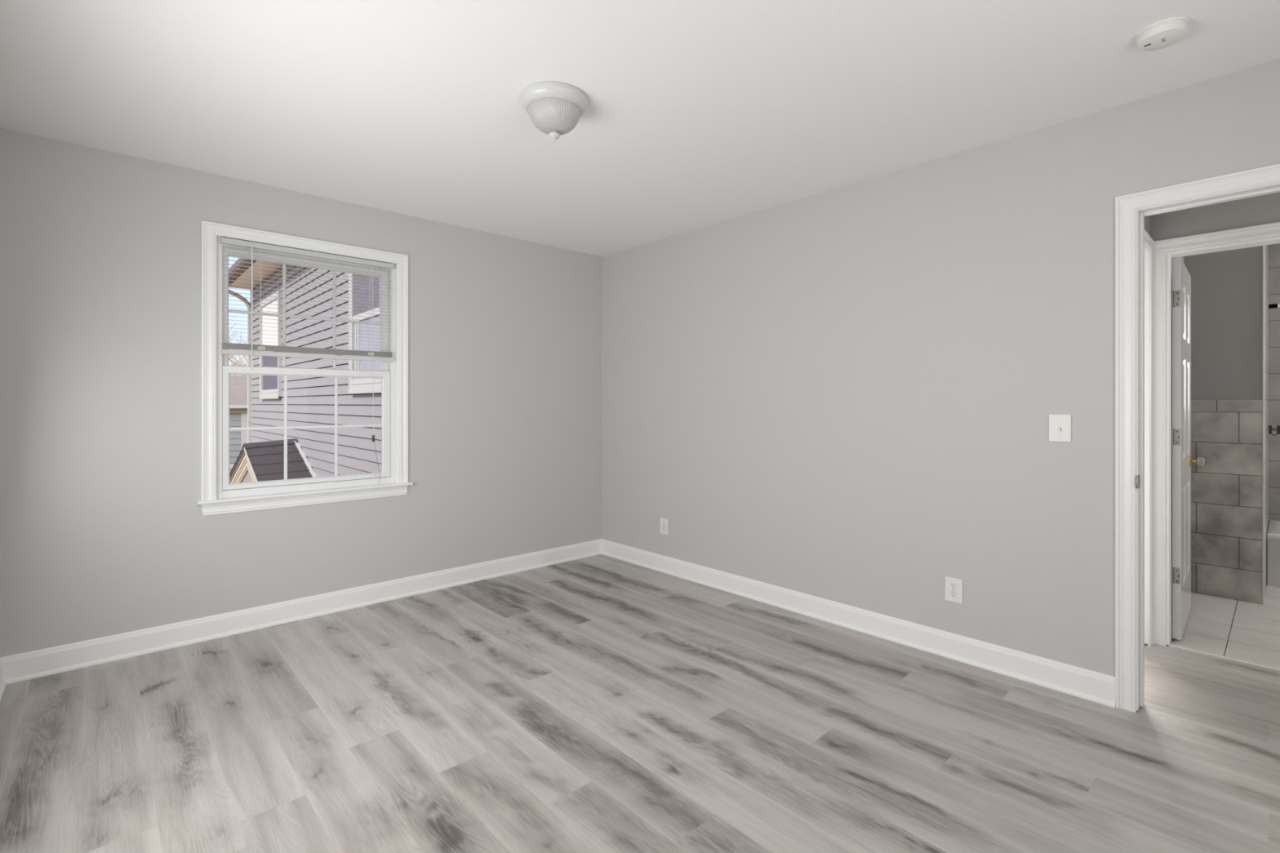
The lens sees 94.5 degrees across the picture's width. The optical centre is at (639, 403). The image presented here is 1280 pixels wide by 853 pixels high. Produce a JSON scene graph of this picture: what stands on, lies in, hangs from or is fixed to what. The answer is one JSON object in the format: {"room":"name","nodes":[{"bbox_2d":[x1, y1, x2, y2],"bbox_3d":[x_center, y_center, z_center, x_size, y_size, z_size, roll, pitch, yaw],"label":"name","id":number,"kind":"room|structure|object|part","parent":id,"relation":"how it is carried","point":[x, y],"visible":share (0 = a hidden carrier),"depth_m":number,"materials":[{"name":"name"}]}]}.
{"room":"empty bedroom","nodes":[
{"label":"empty bedroom","id":0,"kind":"room"},
{"bbox_2d":[0,128,601,657],"bbox_3d":[-1.613,0.070,3.780,3.612,2.560,0.144,0,0,-42],"label":"wall","id":1,"kind":"structure","parent":0,"point":[104,532],"depth_m":3.04,"materials":[{"name":"grey paint"}]},
{"bbox_2d":[0,538,601,684],"bbox_3d":[-1.554,1.171,3.720,3.377,0.118,0.024,0,0,-42],"label":"baseboard","id":2,"kind":"structure","parent":1,"relation":"attached to","point":[24,666],"depth_m":3.23,"materials":[{"name":"white wood"}]},
{"bbox_2d":[196,220,413,515],"bbox_3d":[-1.920,-0.182,3.471,1.106,1.535,0.184,0,0,-42],"label":"window","id":3,"kind":"structure","parent":1,"relation":"in","point":[218,495],"depth_m":3.39,"materials":[{"name":"white wood"}]},
{"bbox_2d":[228,264,380,368],"bbox_3d":[-1.953,-0.508,3.499,0.800,0.596,0.015,0,0,-42],"label":"grille","id":4,"kind":"object","parent":3,"relation":"attached to","point":[284,315],"depth_m":3.54,"materials":[{"name":"white plastic"}]},
{"bbox_3d":[-1.946,-0.505,3.498,0.879,0.686,0.030,0,0,-42],"label":"sash","id":5,"kind":"part","parent":3,"relation":"part of","materials":[{"name":"white plastic"}]},
{"bbox_2d":[229,375,382,479],"bbox_3d":[-1.928,0.138,3.472,0.800,0.593,0.015,0,0,-42],"label":"grille","id":6,"kind":"object","parent":3,"relation":"attached to","point":[336,477],"depth_m":3.55,"materials":[{"name":"white plastic"}]},
{"bbox_3d":[-1.922,0.130,3.472,0.879,0.668,0.030,0,0,-42],"label":"sash","id":7,"kind":"part","parent":3,"relation":"part of","materials":[{"name":"white plastic"}]},
{"bbox_2d":[220,236,393,483],"bbox_3d":[-1.891,-0.192,3.440,0.897,1.386,0.039,0,0,-42],"label":"window blind","id":8,"kind":"object","parent":3,"relation":"attached to","point":[340,353],"visible":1,"depth_m":3.40,"materials":[{"name":"grey plastic"}]},
{"bbox_3d":[-2.093,-0.572,3.263,0.005,0.565,0.028,0,0,-42],"label":"ladder cord","id":9,"kind":"part","parent":8,"relation":"part of","materials":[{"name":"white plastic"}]},
{"bbox_3d":[-1.895,-0.869,3.444,0.897,0.032,0.026,0,0,-42],"label":"head rail","id":10,"kind":"part","parent":8,"relation":"part of","materials":[{"name":"grey plastic"}]},
{"bbox_3d":[-1.895,-0.277,3.444,0.893,0.025,0.025,0,0,-42],"label":"rail","id":11,"kind":"part","parent":8,"relation":"part of","materials":[{"name":"white plastic"}]},
{"bbox_3d":[-1.647,-0.330,3.646,0.009,1.048,0.002,0,0,-42],"label":"pull cord","id":12,"kind":"part","parent":8,"relation":"part of","materials":[{"name":"white fabric"}]},
{"bbox_2d":[0,554,1279,852],"bbox_3d":[1.959,1.290,2.581,7.125,0.120,6.566,0,0,-42],"label":"floor","id":13,"kind":"structure","parent":0,"point":[600,703],"depth_m":2.17,"materials":[{"name":"grey laminate"}]},
{"bbox_2d":[1266,519,1279,587],"bbox_3d":[5.095,1.054,3.607,0.728,0.352,1.737,0,0,-42],"label":"bathtub","id":14,"kind":"object","parent":13,"relation":"on","point":[1273,526],"visible":0.99,"depth_m":3.98,"materials":[{"name":"ceramic"}]},
{"bbox_2d":[0,0,1279,256],"bbox_3d":[1.912,-1.310,2.595,7.275,0.200,6.650,0,0,-42],"label":"ceiling","id":15,"kind":"structure","parent":0,"point":[699,113],"depth_m":2.22,"materials":[{"name":"white paint"}]},
{"bbox_2d":[520,81,588,142],"bbox_3d":[-0.341,-1.125,2.351,0.269,0.169,0.269,0,0,-42],"label":"ceiling light","id":16,"kind":"object","parent":15,"relation":"attached to","point":[554,108],"visible":1,"depth_m":2.28,"materials":[{"name":"white glass"}]},
{"bbox_2d":[1134,16,1190,51],"bbox_3d":[1.691,-1.192,1.915,0.135,0.035,0.135,0,0,-42],"label":"smoke detector","id":17,"kind":"object","parent":15,"relation":"attached to","point":[1163,33],"visible":1,"depth_m":1.89,"materials":[{"name":"white plastic"}]},
{"bbox_2d":[601,58,1279,676],"bbox_3d":[1.888,0.011,2.543,0.115,2.443,6.406,0,0,-42],"label":"wall","id":18,"kind":"structure","parent":0,"point":[847,394],"depth_m":3.01,"materials":[{"name":"grey paint"}]},
{"bbox_2d":[660,517,668,534],"bbox_3d":[0.176,0.897,4.324,0.008,0.116,0.080,0,0,-42],"label":"wall outlet","id":19,"kind":"object","parent":18,"relation":"attached to","point":[664,522],"visible":1,"depth_m":4.32,"materials":[{"name":"white plastic"}]},
{"bbox_2d":[600,538,1115,707],"bbox_3d":[0.801,1.171,3.629,0.024,0.118,3.338,0,0,-42],"label":"baseboard","id":20,"kind":"structure","parent":18,"relation":"attached to","point":[1086,684],"depth_m":3.04,"materials":[{"name":"white wood"}]},
{"bbox_2d":[945,576,962,604],"bbox_3d":[1.516,0.901,2.858,0.008,0.116,0.080,0,0,-42],"label":"wall outlet","id":21,"kind":"object","parent":18,"relation":"attached to","point":[953,586],"visible":1,"depth_m":2.85,"materials":[{"name":"white plastic"}]},
{"bbox_2d":[949,591,957,597],"bbox_3d":[1.514,0.920,2.856,0.002,0.028,0.034,0,0,-42],"label":"receptacle","id":22,"kind":"object","parent":21,"relation":"attached to","point":[952,593],"depth_m":2.86,"materials":[{"name":"plastic"}]},
{"bbox_2d":[949,582,957,589],"bbox_3d":[1.514,0.881,2.856,0.002,0.030,0.036,0,0,-42],"label":"receptacle","id":23,"kind":"object","parent":21,"relation":"attached to","point":[952,585],"depth_m":2.86,"materials":[{"name":"plastic"}]},
{"bbox_2d":[1048,414,1071,442],"bbox_3d":[1.802,0.105,2.539,0.018,0.118,0.080,0,0,-42],"label":"light switch","id":24,"kind":"object","parent":18,"relation":"attached to","point":[1060,425],"visible":1,"depth_m":2.54,"materials":[{"name":"white plastic"}]},
{"bbox_2d":[1115,163,1279,712],"bbox_3d":[2.279,0.196,2.111,0.154,2.068,0.897,0,0,-42],"label":"door frame","id":25,"kind":"structure","parent":18,"relation":"in","point":[1131,210],"depth_m":2.37,"materials":[{"name":"white wood"}]},
{"bbox_3d":[1.988,0.311,2.358,0.058,0.052,0.005,0,0,-42],"label":"strike plate","id":26,"kind":"part","parent":25,"relation":"part of","materials":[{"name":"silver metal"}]},
{"bbox_2d":[1144,215,1184,644],"bbox_3d":[2.953,0.011,3.415,2.633,2.443,0.145,0,0,-42],"label":"wall","id":27,"kind":"structure","parent":0,"point":[1182,257],"depth_m":3.47,"materials":[{"name":"grey paint"}]},
{"bbox_2d":[1144,229,1154,646],"bbox_3d":[2.290,0.196,2.808,0.807,2.068,0.138,0,0,-42],"label":"door frame","id":28,"kind":"structure","parent":27,"relation":"in","point":[1148,241],"depth_m":3.01,"materials":[{"name":"white wood"}]},
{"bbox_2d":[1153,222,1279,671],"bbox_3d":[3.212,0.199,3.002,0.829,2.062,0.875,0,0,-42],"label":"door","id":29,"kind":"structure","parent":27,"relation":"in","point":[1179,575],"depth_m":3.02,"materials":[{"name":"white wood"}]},
{"bbox_3d":[3.258,0.338,3.479,0.060,0.060,0.030,0,0,-42],"label":"knob","id":30,"kind":"part","parent":29,"relation":"part of","materials":[{"name":"gold metal"}]},
{"bbox_2d":[1150,191,1279,240],"bbox_3d":[3.665,0.011,1.993,0.100,2.443,3.195,0,0,-42],"label":"wall","id":31,"kind":"structure","parent":0,"point":[1263,209],"depth_m":2.87,"materials":[{"name":"grey paint"}]},
{"bbox_2d":[1184,244,1268,604],"bbox_3d":[4.198,0.010,4.208,1.364,2.440,0.364,0,0,-42],"label":"bathroom wall","id":32,"kind":"structure","parent":0,"point":[1229,289],"depth_m":3.74,"materials":[{"name":"grey tile"}]},
{"bbox_3d":[3.819,0.080,3.621,0.012,2.300,0.009,0,0,-42],"label":"edge trim","id":33,"kind":"part","parent":32,"relation":"part of","materials":[{"name":"metal"}]},
{"bbox_2d":[1268,243,1279,520],"bbox_3d":[5.465,0.010,3.879,0.198,2.440,1.850,0,0,-42],"label":"wall","id":34,"kind":"structure","parent":0,"point":[1273,249],"depth_m":4.47,"materials":[{"name":"grey paint"}]},
{"bbox_3d":[-0.657,0.070,0.148,0.120,2.560,6.506,0,0,-42],"label":"wall","id":35,"kind":"structure","parent":0,"visible":0},
{"bbox_2d":[0,657,6,702],"bbox_3d":[-1.262,1.171,0.916,0.024,0.118,4.556,0,0,-42],"label":"baseboard","id":36,"kind":"structure","parent":35,"relation":"attached to","point":[2,683],"depth_m":2.54,"materials":[{"name":"white wood"}]},
{"label":"outside","id":37,"kind":"structure","parent":0,"visible":0},
{"bbox_3d":[-34.757,2.680,45.421,130.000,0.300,106.050,0,0,-42],"label":"ground","id":38,"kind":"structure","parent":37,"visible":0},
{"bbox_2d":[228,321,246,376],"bbox_3d":[-25.537,-1.279,35.115,5.471,7.656,5.382,0,0,45],"label":"bare tree","id":39,"kind":"object","parent":38,"relation":"on","point":[233,364],"visible":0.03,"depth_m":35.22,"materials":[{"name":"beige plant"}]},
{"bbox_2d":[228,314,247,376],"bbox_3d":[-33.154,-2.829,50.080,6.265,10.760,9.588,0,0,36],"label":"bare tree","id":40,"kind":"object","parent":38,"relation":"on","point":[235,314],"visible":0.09,"depth_m":49.89,"materials":[{"name":"beige plant"}]},
{"bbox_2d":[229,375,247,468],"bbox_3d":[-20.413,0.570,24.696,16.000,3.920,8.800,0,0,-42],"label":"house","id":41,"kind":"structure","parent":38,"relation":"on","point":[237,384],"depth_m":23.42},
{"bbox_2d":[228,257,381,476],"bbox_3d":[-2.253,-0.795,9.559,6.425,6.650,8.650,0,0,-42],"label":"neighbor house","id":42,"kind":"structure","parent":38,"relation":"on","point":[310,399],"depth_m":7.50,"materials":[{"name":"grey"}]},
{"bbox_3d":[-5.931,-1.255,9.496,0.014,0.750,1.254,0,0,-42],"label":"pane","id":43,"kind":"part","parent":42,"relation":"part of","materials":[{"name":"white glass"}]},
{"bbox_3d":[-5.925,-0.517,9.501,0.010,0.605,1.254,0,0,-42],"label":"pane","id":44,"kind":"part","parent":42,"relation":"part of","materials":[{"name":"grey glass"}]},
{"bbox_2d":[229,438,316,483],"bbox_3d":[-5.040,1.509,8.074,0.623,2.042,3.589,0,0,-42],"label":"roof","id":45,"kind":"structure","parent":42,"relation":"attached to","point":[260,461],"depth_m":7.76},
{"bbox_3d":[-5.220,1.069,7.910,0.020,0.423,2.052,0,0,-42],"label":"gable panel","id":46,"kind":"part","parent":45,"relation":"part of","materials":[{"name":"purple"}]},
{"bbox_3d":[-4.694,0.928,7.244,0.009,0.704,1.693,0,0,-42],"label":"rake trim","id":47,"kind":"part","parent":45,"relation":"part of","materials":[{"name":"white wood"}]},
{"bbox_3d":[-2.629,-1.310,5.885,0.014,0.740,1.369,0,0,-42],"label":"pane","id":48,"kind":"part","parent":42,"relation":"part of","materials":[{"name":"grey glass"}]},
{"bbox_3d":[-2.623,-0.562,5.891,0.010,0.635,1.369,0,0,-42],"label":"pane","id":49,"kind":"part","parent":42,"relation":"part of","materials":[{"name":"glass"}]}
]}

